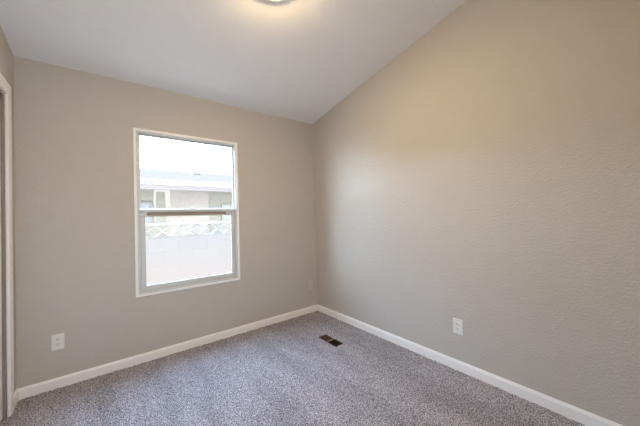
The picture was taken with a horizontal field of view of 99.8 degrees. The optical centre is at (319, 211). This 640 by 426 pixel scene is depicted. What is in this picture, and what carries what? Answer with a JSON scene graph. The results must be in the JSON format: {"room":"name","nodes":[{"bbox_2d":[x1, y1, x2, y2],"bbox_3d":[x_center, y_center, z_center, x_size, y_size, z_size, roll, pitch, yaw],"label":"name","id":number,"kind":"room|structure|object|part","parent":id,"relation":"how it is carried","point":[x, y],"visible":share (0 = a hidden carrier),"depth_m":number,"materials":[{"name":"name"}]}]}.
{"room":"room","nodes":[
{"label":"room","id":0,"kind":"room"},
{"bbox_2d":[0,25,15,392],"bbox_3d":[-1.171,-0.258,0.526,0.140,3.101,3.331,-1,-1,-38],"label":"wall","id":1,"kind":"structure","parent":0,"point":[6,55],"depth_m":1.84,"materials":[{"name":"beige paint"}]},
{"bbox_2d":[0,169,2,421],"bbox_3d":[-1.740,0.273,1.341,0.035,1.973,0.828,-1,-1,-38],"label":"door","id":2,"kind":"structure","parent":1,"relation":"in","point":[1,403],"depth_m":1.66,"materials":[{"name":"white paint"}]},
{"bbox_2d":[0,73,13,421],"bbox_3d":[-1.541,0.207,1.026,0.156,2.130,1.788,-1,-1,-38],"label":"trim","id":3,"kind":"structure","parent":1,"relation":"attached to","point":[5,147],"depth_m":1.71,"materials":[{"name":"white wood"}]},
{"bbox_2d":[14,389,18,407],"bbox_3d":[-1.111,1.214,0.603,0.013,0.082,3.191,-1,-1,-38],"label":"baseboard","id":4,"kind":"structure","parent":1,"relation":"attached to","point":[16,394],"depth_m":1.81,"materials":[{"name":"white wood"}]},
{"bbox_2d":[13,55,317,388],"bbox_3d":[-1.130,0.377,2.731,2.894,3.066,0.140,-1,-1,-38],"label":"wall","id":5,"kind":"structure","parent":0,"point":[74,168],"depth_m":2.22,"materials":[{"name":"beige paint"}]},
{"bbox_2d":[51,333,64,350],"bbox_3d":[-1.934,0.962,1.989,0.070,0.115,0.009,-1,-1,-38],"label":"wall outlet","id":6,"kind":"object","parent":5,"relation":"attached to","point":[57,340],"visible":1,"depth_m":1.99,"materials":[{"name":"white plastic"}]},
{"bbox_2d":[18,304,317,399],"bbox_3d":[-1.058,1.248,2.655,2.614,0.082,0.013,-1,-1,-38],"label":"baseboard","id":7,"kind":"structure","parent":5,"relation":"attached to","point":[45,386],"depth_m":2.31,"materials":[{"name":"white wood"}]},
{"bbox_2d":[133,127,239,297],"bbox_3d":[-1.240,0.000,2.600,0.914,1.453,0.065,-1,-1,-38],"label":"window","id":8,"kind":"structure","parent":5,"relation":"in","point":[142,289],"depth_m":2.50,"materials":[{"name":"white plastic"}]},
{"bbox_3d":[-1.258,-0.342,2.616,0.850,0.703,0.012,-1,-1,-38],"label":"sash","id":9,"kind":"part","parent":8,"relation":"part of","materials":[{"name":"clear glass"}]},
{"bbox_3d":[-1.227,0.337,2.590,0.846,0.714,0.014,-1,-1,-38],"label":"sash","id":10,"kind":"part","parent":8,"relation":"part of","materials":[{"name":"clear glass"}]},
{"bbox_2d":[308,280,312,289],"bbox_3d":[-0.122,0.925,3.397,0.068,0.114,0.008,-1,-1,-38],"label":"wall plate","id":11,"kind":"object","parent":5,"relation":"attached to","point":[310,285],"visible":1,"depth_m":3.40,"materials":[{"name":"beige"}]},
{"bbox_2d":[0,0,466,123],"bbox_3d":[-0.121,-1.527,1.393,2.614,0.716,3.333,-1,-1,-38],"label":"ceiling","id":12,"kind":"structure","parent":0,"point":[297,60],"depth_m":2.04,"materials":[{"name":"white paint"}]},
{"bbox_2d":[0,311,583,425],"bbox_3d":[-0.364,1.237,1.182,3.349,0.011,3.215,-1,-1,-38],"label":"floor","id":13,"kind":"structure","parent":0,"point":[282,373],"depth_m":1.88,"materials":[{"name":"grey carpet"}]},
{"bbox_2d":[318,334,342,346],"bbox_3d":[0.104,1.326,2.607,0.100,0.165,0.264,-1,-1,-38],"label":"floor vent","id":14,"kind":"object","parent":13,"relation":"in","point":[328,339],"visible":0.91,"depth_m":2.60,"materials":[{"name":"brown metal"}]},
{"bbox_2d":[312,0,639,425],"bbox_3d":[1.003,-0.292,2.216,0.140,3.101,3.331,-1,-1,-38],"label":"wall","id":15,"kind":"structure","parent":0,"point":[486,177],"depth_m":1.81,"materials":[{"name":"beige paint"}]},
{"bbox_2d":[453,318,462,334],"bbox_3d":[1.051,0.877,2.056,0.009,0.115,0.070,-1,-1,-38],"label":"wall outlet","id":16,"kind":"object","parent":15,"relation":"attached to","point":[457,323],"visible":1,"depth_m":2.05,"materials":[{"name":"white plastic"}]},
{"bbox_2d":[317,305,622,425],"bbox_3d":[0.943,1.183,2.199,0.013,0.082,3.191,-1,-1,-38],"label":"baseboard","id":17,"kind":"structure","parent":15,"relation":"attached to","point":[586,418],"depth_m":1.88,"materials":[{"name":"white wood"}]},
{"label":"outside","id":18,"kind":"structure","parent":0,"visible":0},
{"bbox_3d":[-14.652,2.702,18.916,60.000,0.200,72.000,-1,-1,-38],"label":"ground","id":19,"kind":"structure","parent":18,"visible":0},
{"bbox_2d":[139,221,231,284],"bbox_3d":[-1.602,1.093,4.501,9.035,1.863,0.160,-1,-1,-38],"label":"fence","id":20,"kind":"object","parent":19,"relation":"on","point":[169,258],"depth_m":4.11,"materials":[{"name":"paint"}]},
{"bbox_2d":[140,164,232,237],"bbox_3d":[-4.525,0.251,10.721,22.600,3.930,6.708,-1,-1,-38],"label":"neighbor house","id":21,"kind":"structure","parent":19,"relation":"on","point":[159,189],"depth_m":8.36,"materials":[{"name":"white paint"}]},
{"bbox_3d":[-5.308,0.085,7.883,0.605,0.630,0.020,-1,-1,-38],"label":"pane","id":22,"kind":"part","parent":21,"relation":"part of","materials":[{"name":"glass"}]},
{"bbox_3d":[-4.213,0.767,6.902,0.045,2.650,0.070,-1,-1,-38],"label":"porch post","id":23,"kind":"part","parent":21,"relation":"part of","materials":[{"name":"white wood"}]},
{"bbox_3d":[-3.989,0.763,7.075,0.110,2.650,0.070,-1,-1,-38],"label":"porch post","id":24,"kind":"part","parent":21,"relation":"part of","materials":[{"name":"white wood"}]},
{"bbox_3d":[-4.207,0.598,8.705,1.180,3.050,0.100,-1,-1,-38],"label":"wall panel","id":25,"kind":"part","parent":21,"relation":"part of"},
{"bbox_2d":[187,164,196,173],"bbox_3d":[-4.585,-1.491,9.672,0.340,0.420,0.340,-1,-1,-38],"label":"roof vent","id":26,"kind":"object","parent":21,"relation":"attached to","point":[192,167],"depth_m":9.59,"materials":[{"name":"white"}]},
{"bbox_3d":[-3.277,0.048,9.461,0.290,0.540,0.020,-1,-1,-38],"label":"pane","id":27,"kind":"part","parent":21,"relation":"part of","materials":[{"name":"glass"}]}
]}

